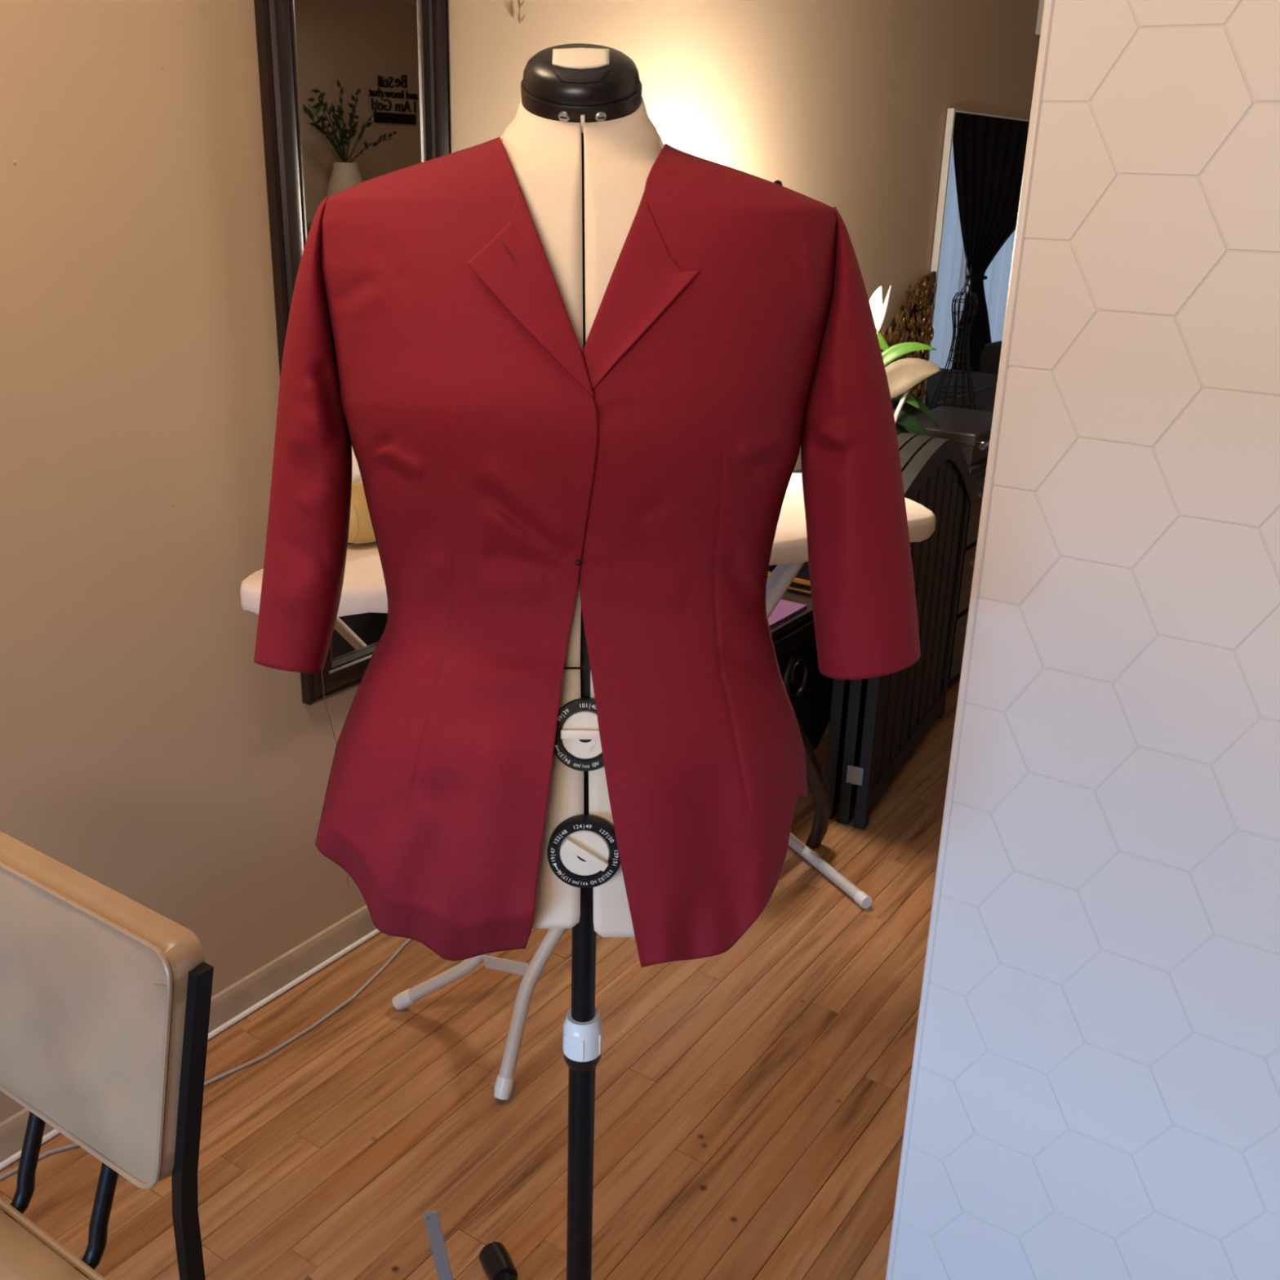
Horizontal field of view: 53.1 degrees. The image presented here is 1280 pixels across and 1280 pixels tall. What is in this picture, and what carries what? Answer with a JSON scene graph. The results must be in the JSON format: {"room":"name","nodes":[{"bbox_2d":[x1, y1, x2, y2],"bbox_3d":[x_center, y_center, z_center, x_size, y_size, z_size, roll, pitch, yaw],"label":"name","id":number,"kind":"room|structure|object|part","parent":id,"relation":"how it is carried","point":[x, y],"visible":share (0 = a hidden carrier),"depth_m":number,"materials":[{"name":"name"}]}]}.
{"room":"workspace","nodes":[
{"label":"workspace","id":0,"kind":"room"},
{"bbox_2d":[0,680,959,1279],"bbox_3d":[2.207,0.656,2.649,4.720,0.050,7.850,15,24,31],"label":"floor","id":1,"kind":"structure","parent":0,"point":[751,1097],"depth_m":2.09,"materials":[{"name":"brown wood"}]},
{"bbox_2d":[0,831,213,1279],"bbox_3d":[-0.740,0.669,1.173,0.478,0.789,0.584,15,24,31],"label":"chair","id":2,"kind":"object","parent":1,"relation":"on","point":[105,997],"visible":1,"depth_m":1.20,"materials":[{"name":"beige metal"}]},
{"bbox_3d":[-0.638,0.533,1.270,0.017,0.225,0.169,15,24,31],"label":"rod","id":3,"kind":"part","parent":2,"relation":"part of","materials":[{"name":"black metal"}]},
{"bbox_3d":[-0.770,0.654,1.119,0.466,0.061,0.462,15,24,31],"label":"seat","id":4,"kind":"part","parent":2,"relation":"part of","materials":[{"name":"beige leather"}]},
{"bbox_3d":[-0.539,0.559,1.207,0.017,0.225,0.169,15,24,31],"label":"rod","id":5,"kind":"part","parent":2,"relation":"part of","materials":[{"name":"black metal"}]},
{"bbox_3d":[-0.417,0.658,1.261,0.014,0.764,0.064,15,24,31],"label":"post","id":6,"kind":"part","parent":2,"relation":"part of","materials":[{"name":"black metal"}]},
{"bbox_2d":[0,938,412,1180],"bbox_3d":[-0.677,0.705,2.204,0.086,0.006,0.969,16,25,34],"label":"power cable","id":7,"kind":"object","parent":1,"relation":"on","point":[302,1033],"visible":0.63,"depth_m":2.21,"materials":[{"name":"grey plastic"}]},
{"bbox_2d":[422,1209,453,1279],"bbox_3d":[-0.217,0.810,1.514,0.079,0.315,0.011,12,23,26],"label":"ruler","id":8,"kind":"object","parent":1,"relation":"on","point":[432,1220],"visible":1,"depth_m":1.49,"materials":[{"name":"grey metal"}]},
{"bbox_2d":[375,43,742,1279],"bbox_3d":[-0.055,0.253,1.268,0.464,1.538,0.464,9,21,18],"label":"dress form","id":9,"kind":"object","parent":1,"relation":"on","point":[582,145],"visible":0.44,"depth_m":1.01,"materials":[{"name":"beige fabric"}]},
{"bbox_3d":[-0.170,0.166,1.147,0.272,0.329,0.076,13,23,28],"label":"hip panel","id":10,"kind":"part","parent":9,"relation":"part of","materials":[{"name":"fabric"}]},
{"bbox_3d":[-0.142,0.878,1.652,0.025,0.073,0.279,-8,22,-24],"label":"leg","id":11,"kind":"part","parent":9,"relation":"part of","materials":[{"name":"black metal"}]},
{"bbox_3d":[-0.160,-0.218,1.168,0.210,0.539,0.138,2,20,0],"label":"torso panel","id":12,"kind":"part","parent":9,"relation":"part of","materials":[{"name":"beige fabric"}]},
{"bbox_3d":[-0.152,-0.173,1.028,0.221,0.488,0.157,2,20,0],"label":"torso panel","id":13,"kind":"part","parent":9,"relation":"part of","materials":[{"name":"beige fabric"}]},
{"bbox_3d":[-0.046,-0.443,1.004,0.092,0.049,0.079,2,20,0],"label":"neck lid","id":14,"kind":"part","parent":9,"relation":"part of","materials":[{"name":"black plastic"}]},
{"bbox_3d":[-0.048,0.182,1.071,0.025,0.020,0.002,2,20,0],"label":"cam plate","id":15,"kind":"part","parent":9,"relation":"part of","materials":[{"name":"beige plastic"}]},
{"bbox_3d":[-0.045,0.078,1.056,0.040,0.040,0.017,2,20,0],"label":"knob","id":16,"kind":"part","parent":9,"relation":"part of","materials":[{"name":"beige plastic"}]},
{"bbox_3d":[-0.045,0.086,1.052,0.028,0.013,0.004,2,20,0],"label":"cam plate","id":17,"kind":"part","parent":9,"relation":"part of","materials":[{"name":"beige plastic"}]},
{"bbox_3d":[-0.046,0.177,1.074,0.042,0.042,0.010,2,20,0],"label":"knob","id":18,"kind":"part","parent":9,"relation":"part of","materials":[{"name":"beige plastic"}]},
{"bbox_2d":[253,136,920,967],"bbox_3d":[-0.046,-0.065,1.143,0.603,0.716,0.335,0,20,-5],"label":"jacket","id":19,"kind":"object","parent":9,"relation":"attached to","point":[430,335],"visible":0.98,"depth_m":1.04,"materials":[{"name":"red fabric"}]},
{"bbox_3d":[-0.168,-0.044,1.064,0.268,0.700,0.179,2,20,0],"label":"panel","id":20,"kind":"part","parent":19,"relation":"part of","materials":[{"name":"red fabric"}]},
{"bbox_3d":[-0.066,-0.082,1.188,0.474,0.716,0.230,2,20,0],"label":"panel","id":21,"kind":"part","parent":19,"relation":"part of","materials":[{"name":"red fabric"}]},
{"bbox_2d":[575,556,582,565],"bbox_3d":[-0.045,-0.064,1.019,0.005,0.007,0.018,15,24,31],"label":"pin","id":22,"kind":"object","parent":19,"relation":"attached to","point":[578,562],"visible":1,"depth_m":1.01,"materials":[{"name":"black plastic"}]},
{"bbox_3d":[0.051,-0.054,1.062,0.205,0.668,0.168,2,20,0],"label":"panel","id":23,"kind":"part","parent":19,"relation":"part of","materials":[{"name":"red fabric"}]},
{"bbox_3d":[0.051,-0.174,1.025,0.203,0.478,0.157,2,20,0],"label":"torso panel","id":24,"kind":"part","parent":9,"relation":"part of","materials":[{"name":"beige fabric"}]},
{"bbox_3d":[0.044,-0.212,1.168,0.220,0.538,0.137,2,20,0],"label":"torso panel","id":25,"kind":"part","parent":9,"relation":"part of","materials":[{"name":"beige fabric"}]},
{"bbox_3d":[0.054,0.169,1.153,0.233,0.327,0.070,-13,25,-34],"label":"hip panel","id":26,"kind":"part","parent":9,"relation":"part of","materials":[{"name":"fabric"}]},
{"bbox_2d":[240,472,936,1099],"bbox_3d":[0.000,0.219,2.339,0.530,0.862,1.317,20,27,40],"label":"ironing board","id":27,"kind":"object","parent":1,"relation":"on","point":[364,588],"visible":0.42,"depth_m":2.17,"materials":[{"name":"white metal"}]},
{"bbox_2d":[347,480,375,543],"bbox_3d":[-0.406,-0.219,2.100,0.102,0.100,0.240,19,27,39],"label":"cushion","id":28,"kind":"object","parent":27,"relation":"on","point":[361,531],"visible":0.2,"depth_m":2.01,"materials":[{"name":"gold fabric"}]},
{"bbox_2d":[773,179,782,186],"bbox_3d":[0.275,-0.316,2.987,0.240,1.426,0.240,2,20,0],"label":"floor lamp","id":29,"kind":"object","parent":1,"relation":"on","point":[778,182],"visible":0.03,"depth_m":2.73,"materials":[{"name":"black metal"}]},
{"bbox_2d":[769,591,833,848],"bbox_3d":[0.315,0.142,3.108,0.530,0.514,0.689,15,24,31],"label":"side table","id":30,"kind":"object","parent":1,"relation":"on","point":[809,691],"visible":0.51,"depth_m":2.95,"materials":[{"name":"brown wood"}]},
{"bbox_2d":[768,599,807,629],"bbox_3d":[0.271,-0.055,2.882,0.110,0.010,0.240,15,24,31],"label":"pad","id":31,"kind":"object","parent":30,"relation":"on","point":[784,610],"visible":0.29,"depth_m":2.90,"materials":[{"name":"pink fabric"}]},
{"bbox_2d":[767,471,811,596],"bbox_3d":[0.371,-0.270,3.146,0.331,0.235,0.236,15,24,31],"label":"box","id":32,"kind":"object","parent":30,"relation":"on","point":[801,584],"visible":0.02,"depth_m":3.04,"materials":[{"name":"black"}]},
{"bbox_3d":[0.279,-0.094,3.100,0.376,0.016,0.612,15,24,31],"label":"moulding","id":33,"kind":"part","parent":30,"relation":"part of","materials":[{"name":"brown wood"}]},
{"bbox_3d":[0.277,-0.077,3.108,0.372,0.016,0.604,15,24,31],"label":"moulding","id":34,"kind":"part","parent":30,"relation":"part of","materials":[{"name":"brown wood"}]},
{"bbox_3d":[0.274,-0.061,3.115,0.366,0.016,0.592,15,24,31],"label":"moulding","id":35,"kind":"part","parent":30,"relation":"part of","materials":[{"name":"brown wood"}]},
{"bbox_3d":[0.407,0.191,3.108,0.012,0.200,0.500,15,24,31],"label":"drop panel","id":36,"kind":"part","parent":30,"relation":"part of","materials":[{"name":"black wood"}]},
{"bbox_3d":[0.344,0.282,2.811,0.204,0.460,0.049,-12,24,-32],"label":"curved leg","id":37,"kind":"part","parent":30,"relation":"part of","materials":[{"name":"brown wood"}]},
{"bbox_2d":[824,432,973,829],"bbox_3d":[0.661,-0.082,3.207,0.118,0.856,0.789,11,22,24],"label":"folding screen","id":38,"kind":"object","parent":1,"relation":"on","point":[876,724],"visible":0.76,"depth_m":3.09,"materials":[{"name":"black wood"}]},
{"bbox_3d":[0.617,0.258,3.361,0.028,0.060,0.702,11,22,24],"label":"rail","id":39,"kind":"part","parent":38,"relation":"part of","materials":[{"name":"black wood"}]},
{"bbox_3d":[0.652,0.267,3.340,0.028,0.060,0.702,11,22,24],"label":"rail","id":40,"kind":"part","parent":38,"relation":"part of","materials":[{"name":"black wood"}]},
{"bbox_3d":[0.687,0.276,3.318,0.028,0.060,0.702,11,22,24],"label":"rail","id":41,"kind":"part","parent":38,"relation":"part of","materials":[{"name":"black wood"}]},
{"bbox_2d":[910,384,996,689],"bbox_3d":[1.202,-0.422,4.390,0.502,0.700,1.770,15,24,31],"label":"dresser","id":42,"kind":"object","parent":1,"relation":"on","point":[984,397],"visible":0.02,"depth_m":3.64,"materials":[{"name":"black paint"}]},
{"bbox_2d":[880,271,937,413],"bbox_3d":[0.802,-0.908,4.016,0.033,0.450,0.562,15,24,31],"label":"carved crest","id":43,"kind":"object","parent":42,"relation":"on","point":[912,321],"visible":0.45,"depth_m":4.08,"materials":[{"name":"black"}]},
{"bbox_2d":[906,405,993,466],"bbox_3d":[0.921,-0.585,3.674,0.279,0.090,0.385,15,24,31],"label":"case","id":44,"kind":"object","parent":42,"relation":"on","point":[971,429],"visible":0.55,"depth_m":3.56,"materials":[{"name":"black plastic"}]},
{"bbox_3d":[0.912,-0.617,3.679,0.245,0.035,0.370,15,24,31],"label":"case lid","id":45,"kind":"part","parent":44,"relation":"part of","materials":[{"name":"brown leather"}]},
{"bbox_3d":[0.985,-0.558,3.557,0.039,0.018,0.260,15,24,31],"label":"bar handle","id":46,"kind":"part","parent":44,"relation":"part of","materials":[{"name":"silver metal"}]},
{"bbox_2d":[928,256,977,410],"bbox_3d":[1.062,-1.007,4.231,0.172,0.501,0.197,2,20,0],"label":"figurine","id":47,"kind":"object","parent":42,"relation":"on","point":[953,306],"visible":0.97,"depth_m":4.23,"materials":[{"name":"black"}]},
{"bbox_3d":[1.049,-0.050,3.887,0.016,0.185,0.570,15,24,31],"label":"drawer","id":48,"kind":"part","parent":42,"relation":"part of","materials":[{"name":"black paint"}]},
{"bbox_3d":[1.054,-0.237,3.818,0.016,0.185,0.570,15,24,31],"label":"drawer","id":49,"kind":"part","parent":42,"relation":"part of","materials":[{"name":"black paint"}]},
{"bbox_3d":[1.060,-0.425,3.748,0.016,0.185,0.570,15,24,31],"label":"drawer","id":50,"kind":"part","parent":42,"relation":"part of","materials":[{"name":"black paint"}]},
{"bbox_2d":[922,108,1029,407],"bbox_3d":[1.230,-1.351,4.539,0.022,0.940,0.976,15,24,31],"label":"frameless mirror","id":51,"kind":"object","parent":42,"relation":"on","point":[984,154],"visible":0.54,"depth_m":4.38,"materials":[{"name":"white mirror"}]},
{"bbox_3d":[0.461,-0.045,3.562,0.240,0.531,0.240,2,20,0],"label":"plant stand","id":52,"kind":"object","parent":1,"relation":"on","visible":0},
{"bbox_2d":[793,284,942,472],"bbox_3d":[0.580,-0.596,3.356,0.399,0.652,0.196,2,20,0],"label":"peace lily","id":53,"kind":"object","parent":52,"relation":"on","point":[902,375],"visible":0.39,"depth_m":3.27,"materials":[{"name":"green plant"}]},
{"bbox_2d":[793,469,801,472],"bbox_3d":[0.471,-0.364,3.444,0.196,0.150,0.196,2,20,0],"label":"pot","id":54,"kind":"object","parent":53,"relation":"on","point":[795,470],"depth_m":3.49,"materials":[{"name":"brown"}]},
{"bbox_2d":[0,0,1039,1122],"bbox_3d":[0.339,-0.973,3.421,0.120,2.360,7.850,15,24,31],"label":"wall","id":55,"kind":"structure","parent":0,"point":[146,751],"depth_m":1.98,"materials":[{"name":"beige paint"}]},
{"bbox_2d":[0,904,380,1170],"bbox_3d":[0.362,0.117,3.787,0.012,0.064,7.650,15,24,31],"label":"baseboard","id":56,"kind":"structure","parent":55,"relation":"attached to","point":[251,989],"depth_m":2.34,"materials":[{"name":"beige paint"}]},
{"bbox_2d":[253,0,452,705],"bbox_3d":[-0.453,-0.634,2.158,0.026,1.480,0.402,15,24,31],"label":"wall mirror","id":57,"kind":"object","parent":55,"relation":"attached to","point":[353,92],"visible":0.34,"depth_m":2.05,"materials":[{"name":"brown wood"}]},
{"bbox_3d":[-0.473,0.030,2.405,0.026,0.062,0.402,15,24,31],"label":"frame rail","id":58,"kind":"part","parent":57,"relation":"part of","materials":[{"name":"brown wood"}]},
{"bbox_3d":[-0.457,-0.636,2.161,0.009,1.364,0.286,15,24,31],"label":"glass","id":59,"kind":"part","parent":57,"relation":"part of","materials":[{"name":"white mirror"}]},
{"bbox_2d":[517,0,525,23],"bbox_3d":[-0.215,-1.197,2.310,0.008,0.154,0.019,15,24,31],"label":"leaf garland","id":60,"kind":"object","parent":55,"relation":"hanging from","point":[520,20],"visible":1,"depth_m":2.33,"materials":[{"name":"beige"}]},
{"bbox_2d":[1035,0,1044,35],"bbox_3d":[1.510,-2.354,4.570,0.020,0.386,0.400,15,24,31],"label":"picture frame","id":61,"kind":"object","parent":55,"relation":"attached to","point":[1041,6],"visible":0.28,"depth_m":4.46,"materials":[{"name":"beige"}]},
{"bbox_2d":[892,0,1279,1279],"bbox_3d":[1.734,0.162,0.479,3.268,2.360,0.100,15,24,31],"label":"wall partition","id":62,"kind":"structure","parent":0,"point":[1097,1097],"depth_m":1.28,"materials":[{"name":"white tile"}]},
{"bbox_2d":[885,0,1054,1279],"bbox_3d":[0.355,-0.180,1.290,0.010,2.359,0.011,2,20,0],"label":"trim","id":63,"kind":"structure","parent":62,"relation":"attached to","point":[1037,102],"depth_m":1.33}
]}

